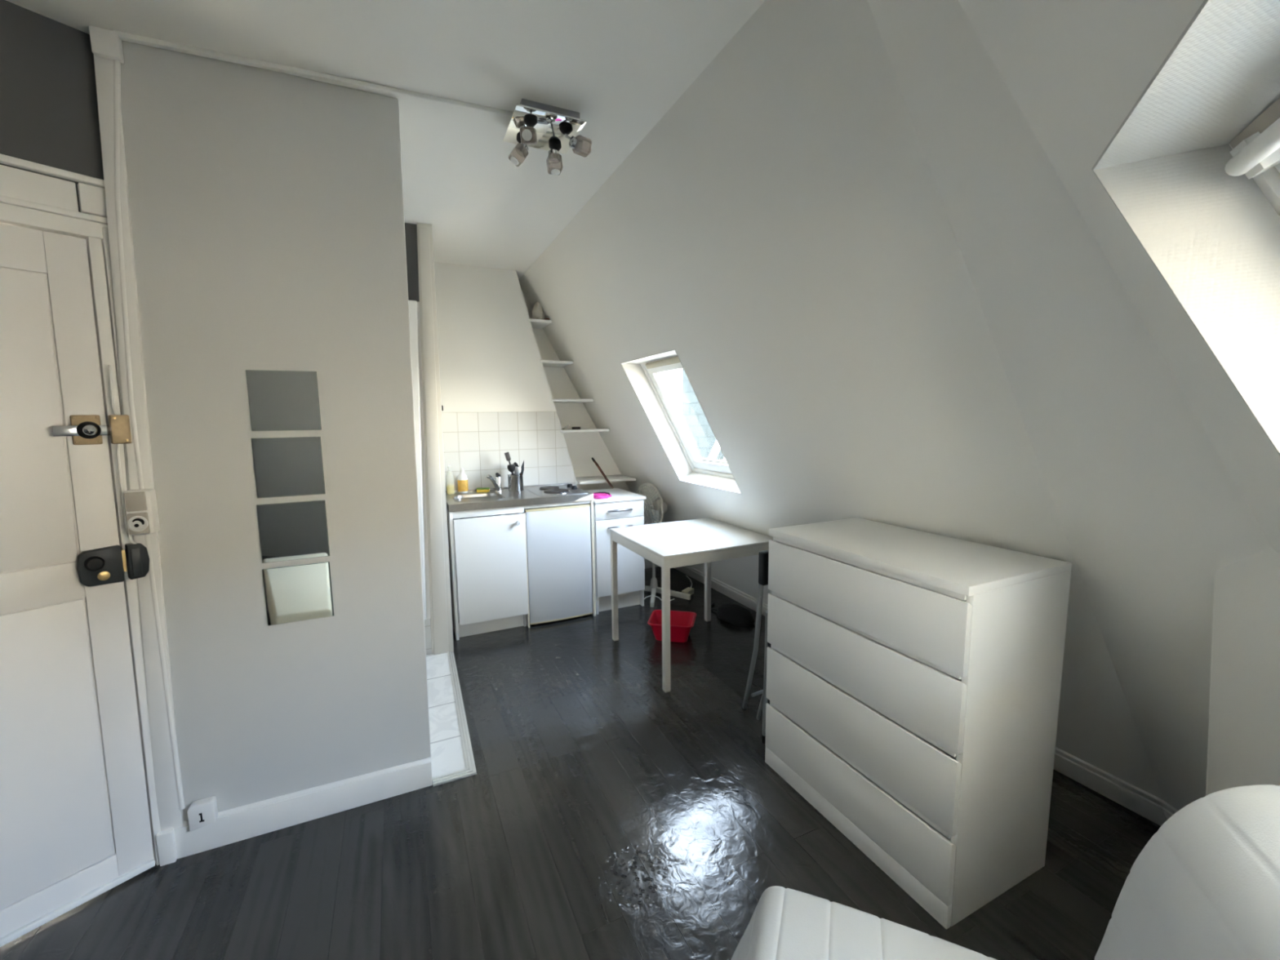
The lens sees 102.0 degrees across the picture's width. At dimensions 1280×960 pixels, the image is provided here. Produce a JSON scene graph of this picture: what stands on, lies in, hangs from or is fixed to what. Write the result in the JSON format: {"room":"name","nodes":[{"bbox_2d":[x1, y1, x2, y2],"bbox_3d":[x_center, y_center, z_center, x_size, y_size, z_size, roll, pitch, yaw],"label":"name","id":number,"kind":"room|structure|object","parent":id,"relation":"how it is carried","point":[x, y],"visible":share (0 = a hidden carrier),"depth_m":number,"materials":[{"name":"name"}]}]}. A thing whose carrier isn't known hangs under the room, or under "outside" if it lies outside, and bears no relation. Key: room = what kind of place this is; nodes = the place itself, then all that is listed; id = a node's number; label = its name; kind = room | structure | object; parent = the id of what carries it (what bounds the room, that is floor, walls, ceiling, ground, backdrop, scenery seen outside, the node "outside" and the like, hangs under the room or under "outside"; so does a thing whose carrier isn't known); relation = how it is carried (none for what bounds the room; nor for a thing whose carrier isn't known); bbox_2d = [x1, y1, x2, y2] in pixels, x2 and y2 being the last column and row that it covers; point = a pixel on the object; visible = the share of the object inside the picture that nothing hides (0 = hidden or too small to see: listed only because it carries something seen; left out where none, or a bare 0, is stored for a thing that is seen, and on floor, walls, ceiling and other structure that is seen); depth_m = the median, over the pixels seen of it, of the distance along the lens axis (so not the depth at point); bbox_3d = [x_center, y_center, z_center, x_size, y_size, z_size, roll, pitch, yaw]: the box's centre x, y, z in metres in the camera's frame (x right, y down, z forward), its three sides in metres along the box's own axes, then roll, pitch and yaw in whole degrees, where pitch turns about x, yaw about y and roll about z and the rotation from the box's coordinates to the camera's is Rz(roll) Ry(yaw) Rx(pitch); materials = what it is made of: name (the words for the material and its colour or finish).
{"room":"studio apartment","nodes":[
{"label":"studio apartment","id":0,"kind":"room"},
{"bbox_2d":[0,0,103,212],"bbox_3d":[-2.470,0.148,0.476,0.120,2.550,2.993,4,9,36],"label":"wall","id":1,"kind":"structure","parent":0,"point":[49,113],"depth_m":1.42,"materials":[{"name":"grey paint"}]},
{"bbox_2d":[0,153,107,224],"bbox_3d":[-1.810,-0.768,1.185,0.032,0.120,0.882,4,9,36],"label":"trim","id":2,"kind":"structure","parent":1,"relation":"attached to","point":[19,188],"depth_m":1.43,"materials":[{"name":"white paint"}]},
{"bbox_2d":[0,222,155,946],"bbox_3d":[-1.825,0.321,1.314,0.059,1.968,0.774,4,9,36],"label":"door","id":3,"kind":"structure","parent":1,"relation":"in","point":[75,822],"depth_m":1.49,"materials":[{"name":"white paint"}]},
{"bbox_2d":[51,414,110,444],"bbox_3d":[-1.606,-0.145,1.498,0.054,0.086,0.120,4,9,36],"label":"bolt","id":4,"kind":"object","parent":3,"relation":"attached to","point":[84,429],"visible":1,"depth_m":1.50,"materials":[{"name":"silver metal"}]},
{"bbox_2d":[76,545,127,586],"bbox_3d":[-1.603,0.259,1.548,0.049,0.112,0.103,4,9,36],"label":"lock","id":5,"kind":"object","parent":3,"relation":"attached to","point":[106,565],"visible":1,"depth_m":1.54,"materials":[{"name":"grey metal"}]},
{"bbox_2d":[0,202,160,865],"bbox_3d":[-1.843,0.297,1.336,0.112,2.030,0.858,4,9,36],"label":"trim","id":6,"kind":"structure","parent":1,"relation":"attached to","point":[95,234],"depth_m":1.55,"materials":[{"name":"white paint"}]},
{"bbox_2d":[107,414,131,444],"bbox_3d":[-1.562,-0.152,1.558,0.028,0.086,0.044,4,9,36],"label":"bolt keeper","id":7,"kind":"object","parent":1,"relation":"attached to","point":[119,424],"visible":1,"depth_m":1.55,"materials":[{"name":"gold metal"}]},
{"bbox_2d":[107,364,136,544],"bbox_3d":[-1.563,-0.041,1.567,0.027,0.601,0.011,-2,7,-13],"label":"cable","id":8,"kind":"object","parent":1,"relation":"attached to","point":[110,373],"visible":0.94,"depth_m":1.56,"materials":[{"name":"white paint"}]},
{"bbox_2d":[124,542,149,579],"bbox_3d":[-1.553,0.249,1.606,0.035,0.109,0.049,4,9,36],"label":"lock keeper","id":9,"kind":"object","parent":1,"relation":"attached to","point":[137,555],"visible":1,"depth_m":1.59,"materials":[{"name":"grey metal"}]},
{"bbox_2d":[108,40,432,857],"bbox_3d":[-1.244,-0.028,1.794,0.901,2.550,0.090,-4,8,-25],"label":"wall","id":10,"kind":"structure","parent":0,"point":[267,206],"depth_m":1.73,"materials":[{"name":"grey paint"}]},
{"bbox_2d":[88,25,124,63],"bbox_3d":[-1.507,-1.229,1.466,0.060,0.070,0.032,-4,8,-25],"label":"trim","id":11,"kind":"structure","parent":10,"relation":"attached to","point":[105,43],"depth_m":1.45,"materials":[{"name":"white paint"}]},
{"bbox_2d":[93,54,185,831],"bbox_3d":[-1.543,-0.050,1.595,0.135,2.450,0.014,-4,8,-25],"label":"trim","id":12,"kind":"structure","parent":10,"relation":"attached to","point":[171,816],"depth_m":1.58,"materials":[{"name":"white paint"}]},
{"bbox_2d":[123,488,159,535],"bbox_3d":[-1.529,0.098,1.591,0.062,0.136,0.060,-4,8,-25],"label":"switch box","id":13,"kind":"object","parent":10,"relation":"attached to","point":[141,506],"visible":1,"depth_m":1.57,"materials":[{"name":"white paint"}]},
{"bbox_2d":[155,828,177,866],"bbox_3d":[-1.566,1.213,1.719,0.042,0.112,0.030,-4,8,-25],"label":"trim","id":14,"kind":"structure","parent":10,"relation":"attached to","point":[166,843],"depth_m":1.71,"materials":[{"name":"white paint"}]},
{"bbox_2d":[186,795,217,831],"bbox_3d":[-1.471,1.123,1.746,0.072,0.089,0.036,-4,8,-25],"label":"socket","id":15,"kind":"object","parent":10,"relation":"attached to","point":[202,812],"visible":1,"depth_m":1.73,"materials":[{"name":"white paint"}]},
{"bbox_2d":[245,369,321,431],"bbox_3d":[-1.191,-0.265,1.738,0.197,0.198,0.006,-4,8,-25],"label":"mirror","id":16,"kind":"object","parent":10,"relation":"attached to","point":[279,400],"depth_m":1.74,"materials":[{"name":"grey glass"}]},
{"bbox_2d":[251,436,325,497],"bbox_3d":[-1.192,-0.044,1.763,0.196,0.200,0.006,-4,8,-25],"label":"mirror","id":17,"kind":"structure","parent":10,"relation":"attached to","point":[283,466],"depth_m":1.76,"materials":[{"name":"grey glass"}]},
{"bbox_2d":[256,500,329,563],"bbox_3d":[-1.192,0.176,1.789,0.198,0.200,0.006,-4,8,-25],"label":"mirror","id":18,"kind":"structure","parent":10,"relation":"attached to","point":[292,531],"depth_m":1.78,"materials":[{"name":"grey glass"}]},
{"bbox_2d":[262,561,333,626],"bbox_3d":[-1.192,0.396,1.814,0.196,0.199,0.006,-4,8,-25],"label":"mirror","id":19,"kind":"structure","parent":10,"relation":"attached to","point":[298,593],"depth_m":1.81,"materials":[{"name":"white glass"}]},
{"bbox_2d":[173,757,432,858],"bbox_3d":[-1.201,1.183,1.896,0.821,0.120,0.017,-4,8,-25],"label":"baseboard","id":20,"kind":"structure","parent":10,"relation":"attached to","point":[238,824],"depth_m":1.88,"materials":[{"name":"white paint"}]},
{"bbox_2d":[5,0,764,279],"bbox_3d":[-1.077,-1.077,-0.578,5.700,0.100,9.100,-4,8,-25],"label":"ceiling","id":21,"kind":"structure","parent":0,"point":[621,65],"depth_m":1.62,"materials":[{"name":"white paint"}]},
{"bbox_2d":[113,30,513,118],"bbox_3d":[-0.969,-1.296,1.683,1.127,0.014,0.020,-4,7,-22],"label":"cable trunking","id":22,"kind":"object","parent":21,"relation":"attached to","point":[126,37],"visible":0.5,"depth_m":1.64,"materials":[{"name":"white paint"}]},
{"bbox_2d":[502,98,591,175],"bbox_3d":[-0.338,-1.241,1.929,0.286,0.198,0.265,-4,8,-25],"label":"ceiling spotlight","id":23,"kind":"object","parent":21,"relation":"attached to","point":[553,129],"visible":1,"depth_m":1.89,"materials":[{"name":"grey metal"}]},
{"bbox_2d":[404,222,426,617],"bbox_3d":[-1.756,-0.158,2.911,1.090,2.550,0.080,-4,8,-25],"label":"wall","id":24,"kind":"structure","parent":0,"point":[411,229],"depth_m":2.96,"materials":[{"name":"grey paint"}]},
{"bbox_2d":[408,300,426,620],"bbox_3d":[-1.608,-0.064,2.925,0.758,1.887,0.040,-4,8,-25],"label":"door","id":25,"kind":"structure","parent":24,"relation":"in","point":[413,317],"depth_m":3.02,"materials":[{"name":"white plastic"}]},
{"bbox_2d":[417,301,430,618],"bbox_3d":[-1.282,-0.087,3.091,0.090,1.885,0.023,-4,8,-25],"label":"trim","id":26,"kind":"structure","parent":24,"relation":"attached to","point":[424,503],"depth_m":3.09,"materials":[{"name":"white paint"}]},
{"bbox_2d":[424,617,431,655],"bbox_3d":[-1.748,0.998,2.994,1.028,0.235,0.018,-4,8,-25],"label":"trim","id":27,"kind":"structure","parent":24,"relation":"attached to","point":[428,621],"depth_m":3.19,"materials":[{"name":"white tile"}]},
{"bbox_2d":[417,226,448,654],"bbox_3d":[-1.234,-0.174,3.072,0.116,2.530,0.014,-4,8,-25],"label":"trim","id":28,"kind":"structure","parent":24,"relation":"attached to","point":[439,616],"depth_m":3.07,"materials":[{"name":"beige paint"}]},
{"bbox_2d":[416,222,453,654],"bbox_3d":[-1.387,-0.224,3.417,0.160,2.550,0.750,-4,8,-25],"label":"wall","id":29,"kind":"structure","parent":0,"point":[450,632],"depth_m":3.10,"materials":[{"name":"beige paint"}]},
{"bbox_2d":[432,651,476,786],"bbox_3d":[-0.994,1.142,2.650,0.168,0.014,1.227,-4,8,-24],"label":"trim","id":30,"kind":"structure","parent":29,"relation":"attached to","point":[470,770],"depth_m":2.35,"materials":[{"name":"silver metal"}]},
{"bbox_2d":[434,262,577,487],"bbox_3d":[-1.140,-0.312,4.113,1.235,2.550,0.310,-4,8,-25],"label":"wall","id":31,"kind":"structure","parent":0,"point":[490,358],"depth_m":3.85,"materials":[{"name":"white paint"}]},
{"bbox_2d":[441,411,577,491],"bbox_3d":[-0.997,-0.228,4.013,1.056,0.594,0.010,-4,8,-25],"label":"backsplash","id":32,"kind":"structure","parent":31,"relation":"attached to","point":[477,443],"depth_m":3.98,"materials":[{"name":"white tile"}]},
{"bbox_2d":[551,399,593,402],"bbox_3d":[-0.607,-0.658,4.314,0.349,0.020,0.321,-4,8,-25],"label":"niche shelf","id":33,"kind":"object","parent":31,"relation":"attached to","point":[552,400],"visible":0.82,"depth_m":4.19,"materials":[{"name":"white laminate"}]},
{"bbox_2d":[560,428,608,432],"bbox_3d":[-0.513,-0.419,4.386,0.419,0.020,0.321,-4,8,-25],"label":"niche shelf","id":34,"kind":"object","parent":31,"relation":"attached to","point":[580,429],"visible":0.86,"depth_m":4.25,"materials":[{"name":"white laminate"}]},
{"bbox_2d":[572,426,580,429],"bbox_3d":[-0.526,-0.427,4.278,0.070,0.020,0.050,-4,8,-25],"label":"tray","id":35,"kind":"object","parent":34,"relation":"on","point":[573,428],"visible":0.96,"depth_m":4.25,"materials":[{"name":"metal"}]},
{"bbox_2d":[575,474,635,484],"bbox_3d":[-0.336,-0.007,4.504,0.505,0.020,0.346,-4,8,-25],"label":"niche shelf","id":36,"kind":"structure","parent":31,"relation":"attached to","point":[619,477],"depth_m":4.43,"materials":[{"name":"white laminate"}]},
{"bbox_2d":[0,566,1160,959],"bbox_3d":[-0.364,1.512,0.058,7.200,0.130,9.100,-4,8,-25],"label":"floor","id":37,"kind":"structure","parent":0,"point":[606,813],"depth_m":1.74,"materials":[{"name":"black wood"}]},
{"bbox_2d":[446,506,528,639],"bbox_3d":[-1.105,0.590,3.689,0.476,0.862,0.628,-4,8,-25],"label":"base cabinet","id":38,"kind":"object","parent":37,"relation":"on","point":[488,577],"visible":0.84,"depth_m":3.44,"materials":[{"name":"white laminate"}]},
{"bbox_2d":[445,482,593,519],"bbox_3d":[-0.897,0.156,3.763,0.973,0.179,0.598,-4,8,-25],"label":"countertop","id":39,"kind":"structure","parent":38,"relation":"on","point":[532,495],"depth_m":3.63,"materials":[{"name":"silver metal"}]},
{"bbox_2d":[446,484,454,493],"bbox_3d":[-1.376,-0.007,3.758,0.056,0.215,0.056,-4,8,-25],"label":"soap bottle","id":40,"kind":"object","parent":39,"relation":"on","point":[450,488],"visible":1,"depth_m":3.75,"materials":[{"name":"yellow plastic"}]},
{"bbox_2d":[457,467,468,493],"bbox_3d":[-1.304,0.002,3.816,0.073,0.182,0.073,-4,8,-25],"label":"soap bottle","id":41,"kind":"object","parent":39,"relation":"on","point":[463,486],"visible":1,"depth_m":3.79,"materials":[{"name":"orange plastic"}]},
{"bbox_2d":[455,496,501,519],"bbox_3d":[-1.118,0.203,3.596,0.299,0.132,0.309,-4,8,-25],"label":"sink","id":42,"kind":"object","parent":39,"relation":"in","point":[458,499],"depth_m":3.62,"materials":[{"name":"silver metal"}]},
{"bbox_2d":[476,487,489,492],"bbox_3d":[-1.165,0.073,3.856,0.090,0.027,0.060,-2,7,-13],"label":"sponge","id":43,"kind":"object","parent":39,"relation":"on","point":[481,489],"visible":1,"depth_m":3.83,"materials":[{"name":"yellow"}]},
{"bbox_2d":[486,472,502,492],"bbox_3d":[-1.064,0.023,3.764,0.052,0.147,0.225,1,7,10],"label":"mixer tap","id":44,"kind":"object","parent":39,"relation":"on","point":[497,483],"visible":1,"depth_m":3.82,"materials":[{"name":"silver metal"}]},
{"bbox_2d":[507,473,524,491],"bbox_3d":[-0.932,0.018,3.893,0.116,0.122,0.116,-4,8,-25],"label":"pot","id":45,"kind":"object","parent":39,"relation":"on","point":[515,482],"visible":0.93,"depth_m":3.85,"materials":[{"name":"silver metal"}]},
{"bbox_2d":[504,452,514,475],"bbox_3d":[-0.964,-0.070,3.881,0.088,0.283,0.016,-4,8,-25],"label":"spatula","id":46,"kind":"object","parent":45,"relation":"in","point":[506,454],"visible":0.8,"depth_m":3.86,"materials":[{"name":"black plastic"}]},
{"bbox_2d":[506,464,515,475],"bbox_3d":[-0.949,-0.020,3.840,0.060,0.192,0.060,-4,8,-25],"label":"serving spoon","id":47,"kind":"object","parent":45,"relation":"in","point":[511,468],"visible":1,"depth_m":3.81,"materials":[{"name":"black plastic"}]},
{"bbox_2d":[514,466,519,475],"bbox_3d":[-0.918,-0.013,3.862,0.035,0.172,0.031,-4,8,-25],"label":"peeler","id":48,"kind":"object","parent":45,"relation":"in","point":[516,473],"visible":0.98,"depth_m":3.84,"materials":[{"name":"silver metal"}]},
{"bbox_2d":[519,460,524,475],"bbox_3d":[-0.902,-0.041,3.907,0.066,0.219,0.012,-3,7,-17],"label":"kitchen knife","id":49,"kind":"object","parent":45,"relation":"in","point":[522,464],"visible":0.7,"depth_m":3.91,"materials":[{"name":"metal"}]},
{"bbox_2d":[524,500,590,508],"bbox_3d":[-0.573,0.169,3.616,0.478,0.022,0.016,-4,8,-25],"label":"rail","id":50,"kind":"object","parent":39,"relation":"attached to","point":[585,501],"visible":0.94,"depth_m":3.60,"materials":[{"name":"white laminate"}]},
{"bbox_2d":[521,511,529,627],"bbox_3d":[-0.897,0.596,3.819,0.010,0.812,0.574,-4,8,-25],"label":"panel","id":51,"kind":"object","parent":37,"relation":"on","point":[524,513],"visible":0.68,"depth_m":3.57,"materials":[{"name":"white laminate"}]},
{"bbox_2d":[524,503,592,624],"bbox_3d":[-0.674,0.572,3.905,0.460,0.834,0.564,-4,8,-25],"label":"fridge","id":52,"kind":"object","parent":37,"relation":"on","point":[558,538],"visible":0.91,"depth_m":3.64,"materials":[{"name":"white metal"}]},
{"bbox_2d":[588,500,595,616],"bbox_3d":[-0.458,0.541,4.017,0.019,0.862,0.578,-4,8,-25],"label":"panel","id":53,"kind":"object","parent":37,"relation":"on","point":[592,516],"visible":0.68,"depth_m":3.76,"materials":[{"name":"white laminate"}]},
{"bbox_2d":[586,488,645,614],"bbox_3d":[-0.242,0.535,4.067,0.408,0.857,0.591,-4,8,-25],"label":"kitchen cabinet","id":54,"kind":"object","parent":37,"relation":"on","point":[624,508],"visible":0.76,"depth_m":3.85,"materials":[{"name":"white laminate"}]},
{"bbox_2d":[586,488,645,503],"bbox_3d":[-0.256,0.117,4.035,0.408,0.020,0.550,-4,8,-25],"label":"countertop","id":55,"kind":"structure","parent":54,"relation":"on","point":[617,494],"depth_m":3.91,"materials":[{"name":"white laminate"}]},
{"bbox_2d":[591,457,613,488],"bbox_3d":[-0.314,-0.059,4.341,0.193,0.261,0.022,1,7,17],"label":"handle","id":56,"kind":"object","parent":55,"relation":"on","point":[593,459],"visible":1,"depth_m":4.33,"materials":[{"name":"red wood"}]},
{"bbox_2d":[593,492,611,498],"bbox_3d":[-0.293,0.111,3.873,0.168,0.032,0.203,-4,8,-25],"label":"cleaning cloth","id":57,"kind":"object","parent":55,"relation":"on","point":[596,495],"visible":0.91,"depth_m":3.83,"materials":[{"name":"pink fabric"}]},
{"bbox_2d":[644,594,674,600],"bbox_3d":[0.136,0.927,4.090,0.284,0.061,0.063,-1,7,-4],"label":"power cord","id":58,"kind":"object","parent":37,"relation":"on","point":[652,594],"visible":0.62,"depth_m":4.07,"materials":[{"name":"white plastic"}]},
{"bbox_2d":[635,483,690,607],"bbox_3d":[0.134,0.482,4.193,0.382,0.921,0.487,-4,8,-25],"label":"fan","id":59,"kind":"object","parent":37,"relation":"on","point":[657,506],"visible":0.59,"depth_m":4.17,"materials":[{"name":"plastic"}]},
{"bbox_2d":[649,577,657,590],"bbox_3d":[0.115,0.852,4.268,0.067,0.100,0.068,-4,8,-25],"label":"socket","id":60,"kind":"object","parent":59,"relation":"attached to","point":[654,585],"depth_m":4.24,"materials":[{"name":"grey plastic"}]},
{"bbox_2d":[647,609,696,642],"bbox_3d":[0.215,0.972,3.428,0.298,0.126,0.266,1,7,12],"label":"basin","id":61,"kind":"object","parent":37,"relation":"on","point":[682,623],"visible":0.91,"depth_m":3.41,"materials":[{"name":"red plastic"}]},
{"bbox_2d":[681,575,693,595],"bbox_3d":[0.416,0.893,4.378,0.094,0.054,0.417,1,7,10],"label":"plug adaptor","id":62,"kind":"object","parent":37,"relation":"on","point":[688,590],"visible":0.82,"depth_m":4.22,"materials":[{"name":"beige plastic"}]},
{"bbox_2d":[609,517,773,693],"bbox_3d":[0.307,0.694,3.181,0.750,0.742,0.750,-4,8,-25],"label":"dining table","id":63,"kind":"object","parent":37,"relation":"on","point":[670,544],"visible":0.77,"depth_m":2.96,"materials":[{"name":"white paint"}]},
{"bbox_2d":[711,603,755,626],"bbox_3d":[0.653,0.947,3.786,0.237,0.085,0.475,-4,8,-25],"label":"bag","id":64,"kind":"object","parent":37,"relation":"on","point":[735,615],"visible":0.95,"depth_m":3.65,"materials":[{"name":"black fabric"}]},
{"bbox_2d":[741,549,770,743],"bbox_3d":[0.688,0.707,2.445,0.547,0.891,0.385,-4,8,-25],"label":"folding chair","id":65,"kind":"object","parent":37,"relation":"on","point":[762,555],"visible":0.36,"depth_m":2.22,"materials":[{"name":"grey paint"}]},
{"bbox_2d":[764,517,1071,928],"bbox_3d":[0.905,0.716,1.863,0.480,1.000,0.800,-4,8,-25],"label":"dresser","id":66,"kind":"object","parent":37,"relation":"on","point":[913,677],"visible":1,"depth_m":1.56,"materials":[{"name":"white laminate"}]},
{"bbox_2d":[730,784,1279,959],"bbox_3d":[0.542,0.938,0.611,1.049,0.871,0.820,2,7,22],"label":"chair","id":67,"kind":"object","parent":37,"relation":"on","point":[1206,886],"visible":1,"depth_m":0.81,"materials":[{"name":"white fabric"}]},
{"bbox_2d":[521,290,682,568],"bbox_3d":[-0.424,-0.388,4.659,1.800,2.550,0.080,-4,8,-25],"label":"wall niche","id":68,"kind":"object","parent":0,"point":[582,446],"visible":0.14,"depth_m":4.58,"materials":[{"name":"white paint"}]},
{"bbox_2d":[518,0,1163,799],"bbox_3d":[0.470,-0.213,3.066,1.540,2.685,3.762,-4,8,-25],"label":"wall","id":69,"kind":"structure","parent":0,"point":[784,232],"depth_m":1.83,"materials":[{"name":"white paint"}]},
{"bbox_2d":[528,318,551,328],"bbox_3d":[-0.837,-1.244,4.138,0.178,0.020,0.321,-4,8,-25],"label":"niche shelf","id":70,"kind":"object","parent":69,"relation":"attached to","point":[535,323],"visible":0.8,"depth_m":4.04,"materials":[{"name":"white laminate"}]},
{"bbox_2d":[532,301,545,319],"bbox_3d":[-0.805,-1.330,4.092,0.105,0.158,0.159,-4,8,-25],"label":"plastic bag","id":71,"kind":"object","parent":70,"relation":"on","point":[538,313],"visible":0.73,"depth_m":4.04,"materials":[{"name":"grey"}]},
{"bbox_2d":[540,360,573,367],"bbox_3d":[-0.720,-0.947,4.227,0.265,0.020,0.321,-4,8,-25],"label":"niche shelf","id":72,"kind":"object","parent":69,"relation":"attached to","point":[549,363],"visible":0.82,"depth_m":4.13,"materials":[{"name":"white laminate"}]},
{"bbox_2d":[640,355,733,478],"bbox_3d":[0.374,-0.400,3.296,0.501,0.841,0.797,-4,8,-25],"label":"window","id":73,"kind":"structure","parent":69,"relation":"in","point":[652,370],"depth_m":3.52,"materials":[{"name":"white paint"}]},
{"bbox_2d":[673,565,1167,826],"bbox_3d":[1.041,0.969,3.426,0.079,0.138,3.644,-4,8,-25],"label":"baseboard","id":74,"kind":"structure","parent":69,"relation":"attached to","point":[1124,793],"depth_m":1.96,"materials":[{"name":"white paint"}]},
{"bbox_2d":[1161,800,1177,819],"bbox_3d":[1.832,1.208,1.384,0.079,0.138,0.799,-1,7,-2],"label":"baseboard","id":75,"kind":"structure","parent":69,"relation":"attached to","point":[1169,811],"depth_m":1.75,"materials":[{"name":"white paint"}]},
{"bbox_2d":[867,0,1271,810],"bbox_3d":[1.223,0.003,1.216,1.540,2.685,0.834,-1,7,-2],"label":"wall","id":76,"kind":"structure","parent":0,"point":[1148,508],"depth_m":1.20,"materials":[{"name":"white paint"}]},
{"bbox_2d":[958,0,1279,555],"bbox_3d":[0.139,0.282,-1.002,1.557,2.695,4.931,3,8,29],"label":"wall","id":77,"kind":"structure","parent":0,"point":[1137,107],"depth_m":0.82,"materials":[{"name":"white paint"}]},
{"bbox_2d":[1224,97,1279,216],"bbox_3d":[0.880,-0.020,0.231,0.574,0.974,1.195,3,8,29],"label":"window","id":78,"kind":"structure","parent":77,"relation":"in","point":[1255,152],"depth_m":0.74,"materials":[{"name":"white paint"}]},
{"bbox_2d":[1205,547,1279,795],"bbox_3d":[1.660,0.746,0.633,1.014,1.220,1.432,0,7,10],"label":"wall","id":79,"kind":"structure","parent":0,"point":[1243,747],"depth_m":1.12,"materials":[{"name":"white paint"}]},
{"label":"outside","id":80,"kind":"structure","parent":0,"visible":0},
{"bbox_2d":[682,368,724,460],"bbox_3d":[0.334,-0.445,6.502,3.766,4.200,0.252,5,9,39],"label":"neighbouring roof","id":81,"kind":"structure","parent":80,"point":[694,418],"depth_m":6.05,"materials":[{"name":"grey stone"}]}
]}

